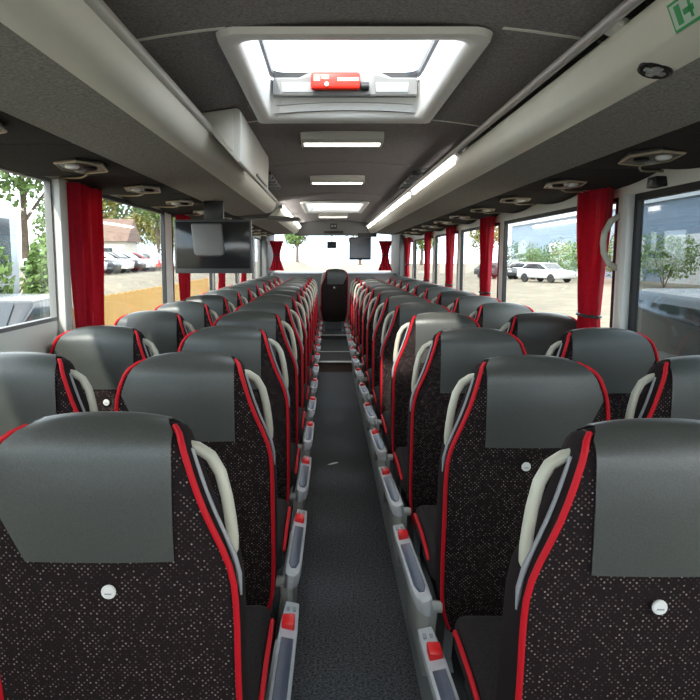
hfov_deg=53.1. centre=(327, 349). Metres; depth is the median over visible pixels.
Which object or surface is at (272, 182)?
ceiling vent
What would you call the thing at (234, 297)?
seat
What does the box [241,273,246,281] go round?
curtain
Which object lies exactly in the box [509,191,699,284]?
building
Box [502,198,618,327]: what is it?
window
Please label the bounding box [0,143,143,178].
panel
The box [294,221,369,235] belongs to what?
bulkhead
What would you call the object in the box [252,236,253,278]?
window
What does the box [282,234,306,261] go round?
tree
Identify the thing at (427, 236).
curtain
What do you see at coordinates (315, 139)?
ceiling lamp
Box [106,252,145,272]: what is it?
parked car
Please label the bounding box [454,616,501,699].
seat cushion
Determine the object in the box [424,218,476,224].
panel
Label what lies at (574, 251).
shrub
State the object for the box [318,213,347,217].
ceiling lamp
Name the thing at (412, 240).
window
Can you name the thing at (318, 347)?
seat
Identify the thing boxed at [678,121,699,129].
panel
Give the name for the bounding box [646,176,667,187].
box
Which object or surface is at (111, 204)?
tree
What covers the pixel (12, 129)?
panel
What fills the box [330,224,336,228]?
clock
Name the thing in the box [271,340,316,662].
trim
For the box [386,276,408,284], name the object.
seat
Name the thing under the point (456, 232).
window
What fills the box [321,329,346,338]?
floor
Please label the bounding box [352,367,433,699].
trim
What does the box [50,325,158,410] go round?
seat
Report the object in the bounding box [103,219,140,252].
house
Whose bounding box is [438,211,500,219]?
panel
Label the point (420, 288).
seat
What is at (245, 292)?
seat
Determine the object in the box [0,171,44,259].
tree
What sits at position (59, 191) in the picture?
trim
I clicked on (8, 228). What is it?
coach
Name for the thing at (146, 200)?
panel
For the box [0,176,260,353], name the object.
wall
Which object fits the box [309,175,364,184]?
ceiling lamp
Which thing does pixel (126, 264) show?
parked car
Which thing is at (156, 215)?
tree
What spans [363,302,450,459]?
seat
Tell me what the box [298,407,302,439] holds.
seat cushion
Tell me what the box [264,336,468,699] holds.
floor
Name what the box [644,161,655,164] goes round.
reading lamp
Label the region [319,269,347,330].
seat
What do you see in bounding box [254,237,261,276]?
window
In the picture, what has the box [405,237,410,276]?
curtain
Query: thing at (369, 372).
seat cushion
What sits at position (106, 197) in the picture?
window
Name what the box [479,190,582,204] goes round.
panel
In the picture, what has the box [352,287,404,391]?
seat
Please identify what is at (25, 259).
parked car
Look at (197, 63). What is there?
ceiling
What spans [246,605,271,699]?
seat cushion
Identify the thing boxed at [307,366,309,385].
seat cushion
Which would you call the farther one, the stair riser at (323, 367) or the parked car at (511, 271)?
the parked car at (511, 271)
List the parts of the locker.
door, handle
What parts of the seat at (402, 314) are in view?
leg, grab handle, backrest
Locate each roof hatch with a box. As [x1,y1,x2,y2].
[216,26,492,123]
[300,200,368,212]
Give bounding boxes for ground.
[19,261,699,326]
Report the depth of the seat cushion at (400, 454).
3.15 m
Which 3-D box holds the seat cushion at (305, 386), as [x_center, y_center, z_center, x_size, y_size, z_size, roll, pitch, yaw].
[-0.382,0.319,4.919,0.468,0.105,0.450,0,7,0]
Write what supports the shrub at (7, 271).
on the ground
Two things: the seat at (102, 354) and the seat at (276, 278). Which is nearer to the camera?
the seat at (102, 354)
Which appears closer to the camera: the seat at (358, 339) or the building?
the seat at (358, 339)
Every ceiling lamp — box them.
[300,131,383,147]
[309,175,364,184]
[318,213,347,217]
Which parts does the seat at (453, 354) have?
seat frame, leg, grab handle, backrest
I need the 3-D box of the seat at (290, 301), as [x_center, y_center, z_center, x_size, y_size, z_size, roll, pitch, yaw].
[-0.353,0.050,5.824,0.556,1.063,0.948,0,7,0]
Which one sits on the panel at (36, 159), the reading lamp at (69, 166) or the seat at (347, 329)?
the reading lamp at (69, 166)
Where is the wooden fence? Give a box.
[104,278,208,324]
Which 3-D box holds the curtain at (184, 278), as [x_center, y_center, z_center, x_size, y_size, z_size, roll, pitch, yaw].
[-1.113,-0.673,5.406,0.082,0.726,0.303,0,7,0]
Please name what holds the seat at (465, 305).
on the floor at (458, 678)
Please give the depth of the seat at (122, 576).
1.26 m
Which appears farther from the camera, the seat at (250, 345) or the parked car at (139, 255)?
the parked car at (139, 255)
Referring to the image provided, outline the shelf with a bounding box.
[238,215,268,218]
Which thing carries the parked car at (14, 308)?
on the ground
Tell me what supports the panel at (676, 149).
attached to the luggage rack at (600, 106)
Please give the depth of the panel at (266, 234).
10.05 m
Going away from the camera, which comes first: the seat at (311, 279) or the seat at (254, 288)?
the seat at (254, 288)
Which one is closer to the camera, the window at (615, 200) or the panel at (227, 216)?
the window at (615, 200)
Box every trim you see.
[51,179,72,335]
[257,235,274,277]
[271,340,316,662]
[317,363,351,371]
[318,361,351,362]
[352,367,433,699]
[391,235,404,275]
[614,194,634,329]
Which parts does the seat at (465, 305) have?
backrest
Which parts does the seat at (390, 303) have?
leg, grab handle, backrest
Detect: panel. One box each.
[0,111,70,142]
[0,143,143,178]
[61,175,183,196]
[121,194,203,207]
[158,205,226,215]
[186,213,240,219]
[252,227,264,231]
[252,230,270,233]
[252,233,275,235]
[394,232,423,235]
[400,229,432,233]
[406,226,444,230]
[416,223,458,227]
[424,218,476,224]
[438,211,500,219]
[457,203,533,213]
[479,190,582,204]
[514,169,661,192]
[571,130,699,171]
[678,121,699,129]
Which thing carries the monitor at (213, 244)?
hanging from the luggage rack at (71, 70)
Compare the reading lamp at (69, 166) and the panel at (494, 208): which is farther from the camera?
the panel at (494, 208)
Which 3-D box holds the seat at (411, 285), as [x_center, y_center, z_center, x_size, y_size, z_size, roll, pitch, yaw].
[1.077,-0.333,8.737,0.498,1.063,0.598,0,7,0]
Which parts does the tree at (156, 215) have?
crown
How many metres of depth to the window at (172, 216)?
5.26 m
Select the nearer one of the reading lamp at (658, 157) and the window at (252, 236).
the reading lamp at (658, 157)
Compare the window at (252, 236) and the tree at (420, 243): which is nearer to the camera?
the window at (252, 236)
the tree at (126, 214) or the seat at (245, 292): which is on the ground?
the tree at (126, 214)
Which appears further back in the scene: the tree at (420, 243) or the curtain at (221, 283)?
the tree at (420, 243)
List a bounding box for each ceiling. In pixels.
[103,0,654,222]
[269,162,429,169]
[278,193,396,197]
[432,120,492,128]
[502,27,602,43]
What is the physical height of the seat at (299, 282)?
1.063 m
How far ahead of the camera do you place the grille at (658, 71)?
1.42 m
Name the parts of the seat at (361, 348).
grab handle, backrest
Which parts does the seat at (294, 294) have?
backrest, grab handle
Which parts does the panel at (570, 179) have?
lamp plate, edge trim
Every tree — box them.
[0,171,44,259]
[31,200,45,239]
[102,199,120,218]
[102,201,144,218]
[119,207,159,248]
[137,208,175,252]
[144,224,174,250]
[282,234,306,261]
[346,236,361,264]
[412,238,439,264]
[468,226,498,251]
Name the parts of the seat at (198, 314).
backrest, grab handle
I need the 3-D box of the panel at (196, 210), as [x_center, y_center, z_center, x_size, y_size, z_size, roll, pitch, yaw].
[-0.970,-1.010,5.112,0.367,0.043,0.830,0,7,0]
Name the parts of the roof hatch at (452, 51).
bar panel, emergency handle, bar panel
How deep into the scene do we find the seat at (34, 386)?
2.05 m
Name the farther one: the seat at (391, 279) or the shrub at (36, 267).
the shrub at (36, 267)
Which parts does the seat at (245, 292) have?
backrest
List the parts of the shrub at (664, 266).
stem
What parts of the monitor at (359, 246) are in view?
frame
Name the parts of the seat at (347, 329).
backrest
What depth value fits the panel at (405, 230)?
8.94 m
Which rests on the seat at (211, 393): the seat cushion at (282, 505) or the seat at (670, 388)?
the seat cushion at (282, 505)
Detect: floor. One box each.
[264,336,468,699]
[291,372,421,699]
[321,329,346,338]
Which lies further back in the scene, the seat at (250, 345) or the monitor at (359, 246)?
the monitor at (359, 246)
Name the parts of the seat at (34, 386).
backrest, grab handle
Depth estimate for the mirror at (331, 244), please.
12.46 m
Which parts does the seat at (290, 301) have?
backrest, grab handle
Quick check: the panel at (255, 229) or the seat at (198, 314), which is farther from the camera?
the panel at (255, 229)
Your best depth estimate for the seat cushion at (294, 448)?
3.17 m
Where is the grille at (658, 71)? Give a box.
[643,67,665,76]
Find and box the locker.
[202,108,268,191]
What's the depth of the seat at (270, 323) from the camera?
3.72 m
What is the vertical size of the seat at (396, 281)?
1.063 m
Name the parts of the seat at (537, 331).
grab handle, backrest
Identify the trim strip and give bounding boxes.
[137,27,224,40]
[320,351,349,351]
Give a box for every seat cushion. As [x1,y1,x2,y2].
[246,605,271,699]
[277,499,288,569]
[290,442,297,487]
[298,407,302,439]
[303,383,306,407]
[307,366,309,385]
[310,353,311,368]
[358,344,361,357]
[362,355,365,371]
[367,368,371,388]
[373,386,379,411]
[382,411,390,443]
[394,447,406,493]
[415,505,436,579]
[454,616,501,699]
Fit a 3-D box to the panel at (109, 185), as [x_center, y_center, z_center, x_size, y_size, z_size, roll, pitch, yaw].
[-0.970,-0.789,3.426,0.367,0.043,0.830,0,7,0]
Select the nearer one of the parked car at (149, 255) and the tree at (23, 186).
the parked car at (149, 255)
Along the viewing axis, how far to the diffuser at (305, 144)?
3.21 m
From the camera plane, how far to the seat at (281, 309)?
4.54 m
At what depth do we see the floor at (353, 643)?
3.13 m
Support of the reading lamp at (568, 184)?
on the panel at (570, 179)
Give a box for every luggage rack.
[0,0,300,234]
[365,0,699,234]
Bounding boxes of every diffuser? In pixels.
[304,143,379,145]
[312,183,361,183]
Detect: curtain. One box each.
[66,182,104,327]
[175,214,190,300]
[218,273,224,288]
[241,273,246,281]
[269,241,283,270]
[378,241,391,270]
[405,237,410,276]
[423,232,430,281]
[445,226,454,287]
[479,216,494,296]
[576,187,613,328]
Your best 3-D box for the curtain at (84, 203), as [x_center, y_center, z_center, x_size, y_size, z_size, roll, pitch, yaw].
[-1.113,-0.388,3.236,0.082,0.726,0.347,0,7,0]
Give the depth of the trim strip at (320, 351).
9.85 m
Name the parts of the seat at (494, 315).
backrest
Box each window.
[0,167,57,332]
[102,195,166,303]
[171,215,212,301]
[214,273,236,283]
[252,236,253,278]
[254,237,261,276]
[404,240,412,277]
[414,236,433,282]
[434,231,457,288]
[459,222,499,298]
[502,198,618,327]
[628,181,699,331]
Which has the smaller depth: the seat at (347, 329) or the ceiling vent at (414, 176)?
the ceiling vent at (414, 176)
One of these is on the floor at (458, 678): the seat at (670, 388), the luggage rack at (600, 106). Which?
the seat at (670, 388)
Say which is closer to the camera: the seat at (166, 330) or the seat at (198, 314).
the seat at (166, 330)
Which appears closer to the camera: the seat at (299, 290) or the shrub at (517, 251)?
the seat at (299, 290)
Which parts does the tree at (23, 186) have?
crown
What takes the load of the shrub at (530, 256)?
on the ground
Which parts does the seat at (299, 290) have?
backrest, grab handle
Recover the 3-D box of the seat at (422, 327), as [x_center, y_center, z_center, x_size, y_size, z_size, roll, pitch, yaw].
[0.533,0.285,4.037,0.541,1.063,0.832,0,7,0]
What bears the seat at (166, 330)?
on the floor at (458, 678)
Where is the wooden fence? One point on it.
(117, 305)
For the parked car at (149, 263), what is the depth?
50.48 m
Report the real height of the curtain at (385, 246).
0.522 m
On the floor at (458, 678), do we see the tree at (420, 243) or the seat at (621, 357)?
the seat at (621, 357)
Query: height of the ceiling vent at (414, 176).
0.030 m
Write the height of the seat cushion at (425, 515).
0.105 m
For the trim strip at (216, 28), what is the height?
0.042 m
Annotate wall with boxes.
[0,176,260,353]
[269,272,396,333]
[405,168,699,327]
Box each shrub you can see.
[0,246,15,293]
[19,235,48,293]
[507,240,526,263]
[517,242,548,262]
[535,237,574,270]
[550,240,612,272]
[606,233,652,279]
[640,231,699,287]
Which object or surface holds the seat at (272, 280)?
on the floor at (458, 678)
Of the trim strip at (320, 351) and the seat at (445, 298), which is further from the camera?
the trim strip at (320, 351)
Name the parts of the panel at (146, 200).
edge trim, lamp plate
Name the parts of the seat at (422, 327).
leg, grab handle, backrest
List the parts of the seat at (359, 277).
backrest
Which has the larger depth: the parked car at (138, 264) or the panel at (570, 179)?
the parked car at (138, 264)
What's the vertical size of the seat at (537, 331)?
1.063 m
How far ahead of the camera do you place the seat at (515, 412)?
2.02 m
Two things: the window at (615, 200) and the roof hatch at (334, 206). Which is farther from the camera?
the roof hatch at (334, 206)
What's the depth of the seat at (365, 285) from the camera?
8.46 m
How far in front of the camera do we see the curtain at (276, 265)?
12.34 m
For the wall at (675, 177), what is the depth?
4.11 m
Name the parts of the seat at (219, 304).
backrest, grab handle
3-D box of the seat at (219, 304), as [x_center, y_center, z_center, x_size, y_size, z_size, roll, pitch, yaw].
[-0.903,0.072,5.654,0.498,1.063,0.598,0,7,0]
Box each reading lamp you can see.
[64,164,78,169]
[131,188,141,191]
[567,183,578,186]
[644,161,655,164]
[655,155,671,160]
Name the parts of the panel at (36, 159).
edge trim, lamp plate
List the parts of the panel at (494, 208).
lamp plate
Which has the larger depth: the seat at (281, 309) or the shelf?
the shelf
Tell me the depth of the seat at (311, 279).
11.10 m
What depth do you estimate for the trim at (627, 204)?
3.09 m
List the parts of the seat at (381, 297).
grab handle, backrest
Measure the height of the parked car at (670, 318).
1.991 m
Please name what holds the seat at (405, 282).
on the floor at (458, 678)
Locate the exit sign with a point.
(683, 13)
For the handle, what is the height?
0.277 m
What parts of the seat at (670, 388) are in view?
grab handle, backrest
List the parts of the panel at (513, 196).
lamp plate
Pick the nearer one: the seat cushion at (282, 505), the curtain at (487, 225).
the seat cushion at (282, 505)
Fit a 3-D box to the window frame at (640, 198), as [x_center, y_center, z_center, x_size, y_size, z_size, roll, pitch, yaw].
[1.347,-0.103,2.105,0.028,0.895,2.000,0,7,0]
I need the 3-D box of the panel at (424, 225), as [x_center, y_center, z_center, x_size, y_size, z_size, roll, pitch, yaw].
[1.144,-1.313,7.412,0.367,0.043,0.830,0,7,0]
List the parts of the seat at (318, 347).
backrest, grab handle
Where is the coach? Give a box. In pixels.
[0,199,19,293]
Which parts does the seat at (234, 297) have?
backrest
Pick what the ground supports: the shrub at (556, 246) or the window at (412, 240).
the shrub at (556, 246)
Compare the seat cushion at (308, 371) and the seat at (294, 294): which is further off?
the seat at (294, 294)
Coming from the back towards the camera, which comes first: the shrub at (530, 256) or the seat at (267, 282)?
the shrub at (530, 256)
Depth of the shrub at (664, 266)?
41.40 m
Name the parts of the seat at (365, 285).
grab handle, backrest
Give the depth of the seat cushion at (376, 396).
4.69 m
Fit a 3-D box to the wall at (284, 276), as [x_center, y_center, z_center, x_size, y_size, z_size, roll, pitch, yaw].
[0.087,-0.807,12.854,2.500,1.250,1.000,0,7,0]
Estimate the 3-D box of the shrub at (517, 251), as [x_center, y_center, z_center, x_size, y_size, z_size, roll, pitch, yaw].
[20.262,-9.982,75.717,3.438,3.738,3.949,0,7,0]
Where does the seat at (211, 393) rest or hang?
on the floor at (458, 678)
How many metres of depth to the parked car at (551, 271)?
51.00 m
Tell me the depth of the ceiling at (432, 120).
2.82 m
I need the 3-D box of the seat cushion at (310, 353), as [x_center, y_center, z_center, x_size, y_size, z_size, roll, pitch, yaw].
[-0.382,0.104,6.554,0.468,0.105,0.450,0,7,0]
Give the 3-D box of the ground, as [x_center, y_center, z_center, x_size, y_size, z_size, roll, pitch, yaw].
[0.087,-8.525,79.568,280.000,1.840,280.000,0,7,0]
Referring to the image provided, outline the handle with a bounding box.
[600,213,619,270]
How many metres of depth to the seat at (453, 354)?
2.83 m
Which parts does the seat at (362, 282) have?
backrest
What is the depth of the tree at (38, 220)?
81.83 m
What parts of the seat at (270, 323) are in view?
backrest, grab handle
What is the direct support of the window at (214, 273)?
in the wall at (40, 338)
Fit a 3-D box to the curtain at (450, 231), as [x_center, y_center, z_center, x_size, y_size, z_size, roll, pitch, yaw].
[1.287,-0.937,7.413,0.082,0.726,0.351,0,7,0]
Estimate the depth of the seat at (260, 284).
8.59 m
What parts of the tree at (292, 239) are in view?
crown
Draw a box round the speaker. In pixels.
[637,62,672,78]
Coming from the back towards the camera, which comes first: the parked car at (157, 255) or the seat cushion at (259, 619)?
the parked car at (157, 255)
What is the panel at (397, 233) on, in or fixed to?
attached to the luggage rack at (600, 106)
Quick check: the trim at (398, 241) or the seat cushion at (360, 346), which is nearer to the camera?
the seat cushion at (360, 346)
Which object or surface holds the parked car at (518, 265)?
on the ground
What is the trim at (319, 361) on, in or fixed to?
attached to the floor at (458, 678)
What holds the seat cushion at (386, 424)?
on the seat at (422, 327)
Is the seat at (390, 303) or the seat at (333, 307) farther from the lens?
the seat at (333, 307)
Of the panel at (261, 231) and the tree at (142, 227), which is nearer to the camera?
the panel at (261, 231)
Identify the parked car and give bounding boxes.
[0,294,75,328]
[22,258,106,269]
[70,259,121,273]
[104,252,134,273]
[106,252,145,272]
[119,252,155,271]
[129,252,160,270]
[142,253,161,269]
[151,253,174,266]
[474,262,517,278]
[507,262,546,278]
[517,263,575,282]
[637,289,699,360]
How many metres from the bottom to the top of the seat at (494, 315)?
1.063 m
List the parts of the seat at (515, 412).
seat frame, leg, grab handle, backrest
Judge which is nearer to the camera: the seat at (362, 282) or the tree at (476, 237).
the seat at (362, 282)
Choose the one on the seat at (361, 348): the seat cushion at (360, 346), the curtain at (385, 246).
the seat cushion at (360, 346)
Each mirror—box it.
[327,236,336,247]
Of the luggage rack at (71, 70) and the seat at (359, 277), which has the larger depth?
the seat at (359, 277)
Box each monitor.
[174,201,251,272]
[349,233,376,259]
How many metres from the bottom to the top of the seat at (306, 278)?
1.063 m
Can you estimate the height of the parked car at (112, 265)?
1.429 m
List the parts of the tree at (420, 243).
crown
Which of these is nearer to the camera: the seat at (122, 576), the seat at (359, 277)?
the seat at (122, 576)
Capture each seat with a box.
[0,352,97,436]
[0,411,298,699]
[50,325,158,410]
[114,311,194,355]
[114,352,306,617]
[154,301,218,332]
[177,325,310,518]
[182,294,235,321]
[202,290,247,311]
[213,311,313,492]
[218,286,256,303]
[230,283,263,297]
[234,301,315,451]
[240,281,269,293]
[248,279,274,290]
[250,294,317,420]
[255,277,279,287]
[261,290,318,395]
[262,276,282,284]
[269,286,319,385]
[276,283,320,363]
[281,281,320,352]
[285,279,321,352]
[289,277,321,343]
[292,276,322,327]
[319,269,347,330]
[344,276,374,340]
[345,277,379,346]
[346,279,384,355]
[348,281,389,366]
[350,284,395,377]
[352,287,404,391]
[355,290,416,408]
[359,295,430,430]
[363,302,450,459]
[369,312,479,501]
[379,327,526,565]
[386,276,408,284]
[390,277,412,286]
[393,355,609,675]
[396,279,420,289]
[402,281,432,292]
[410,284,444,297]
[418,418,699,699]
[419,287,457,302]
[431,290,475,310]
[447,295,500,318]
[469,302,533,331]
[500,312,576,355]
[546,327,658,419]
[625,355,699,419]
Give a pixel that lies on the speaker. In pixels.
(661, 71)
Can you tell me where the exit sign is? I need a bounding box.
[667,0,699,33]
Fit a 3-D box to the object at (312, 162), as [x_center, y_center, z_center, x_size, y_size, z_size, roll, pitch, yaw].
[0.087,-1.098,4.193,1.240,0.059,0.024,0,7,0]
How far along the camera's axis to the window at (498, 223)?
7.01 m
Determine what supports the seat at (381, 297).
on the floor at (458, 678)
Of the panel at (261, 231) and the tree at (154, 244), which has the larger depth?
the tree at (154, 244)
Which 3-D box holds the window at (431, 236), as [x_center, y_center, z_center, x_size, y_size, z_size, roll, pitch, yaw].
[1.347,-1.222,9.850,0.028,0.695,1.950,0,7,0]
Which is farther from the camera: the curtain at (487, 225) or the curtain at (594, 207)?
the curtain at (487, 225)
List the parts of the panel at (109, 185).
edge trim, lamp plate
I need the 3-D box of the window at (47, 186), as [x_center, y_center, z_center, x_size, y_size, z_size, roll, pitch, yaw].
[-1.173,-0.277,1.855,0.028,0.595,2.250,0,7,0]
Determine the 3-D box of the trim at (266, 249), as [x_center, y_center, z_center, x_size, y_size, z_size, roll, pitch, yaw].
[-1.103,-1.753,12.680,0.260,1.070,1.000,0,7,0]
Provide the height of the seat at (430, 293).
1.063 m
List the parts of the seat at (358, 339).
grab handle, backrest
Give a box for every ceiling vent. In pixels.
[268,171,280,188]
[399,171,424,188]
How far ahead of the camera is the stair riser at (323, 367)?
8.93 m
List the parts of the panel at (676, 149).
edge trim, lamp plate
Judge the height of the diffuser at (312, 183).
0.008 m
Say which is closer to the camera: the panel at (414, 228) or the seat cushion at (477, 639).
the seat cushion at (477, 639)
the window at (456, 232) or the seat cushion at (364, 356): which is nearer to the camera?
the seat cushion at (364, 356)
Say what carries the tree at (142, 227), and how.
on the ground
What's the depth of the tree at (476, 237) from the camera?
175.81 m
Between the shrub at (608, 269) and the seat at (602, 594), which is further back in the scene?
the shrub at (608, 269)
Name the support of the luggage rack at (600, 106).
attached to the wall at (675, 177)
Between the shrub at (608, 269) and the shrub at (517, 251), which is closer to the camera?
the shrub at (608, 269)
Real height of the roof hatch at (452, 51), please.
0.183 m
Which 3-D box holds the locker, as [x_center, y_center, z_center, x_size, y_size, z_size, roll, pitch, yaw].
[-0.389,-0.856,3.123,0.158,0.191,1.184,0,7,0]
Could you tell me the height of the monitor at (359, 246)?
0.400 m
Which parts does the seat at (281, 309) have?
backrest, grab handle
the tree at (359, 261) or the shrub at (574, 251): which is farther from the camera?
the tree at (359, 261)

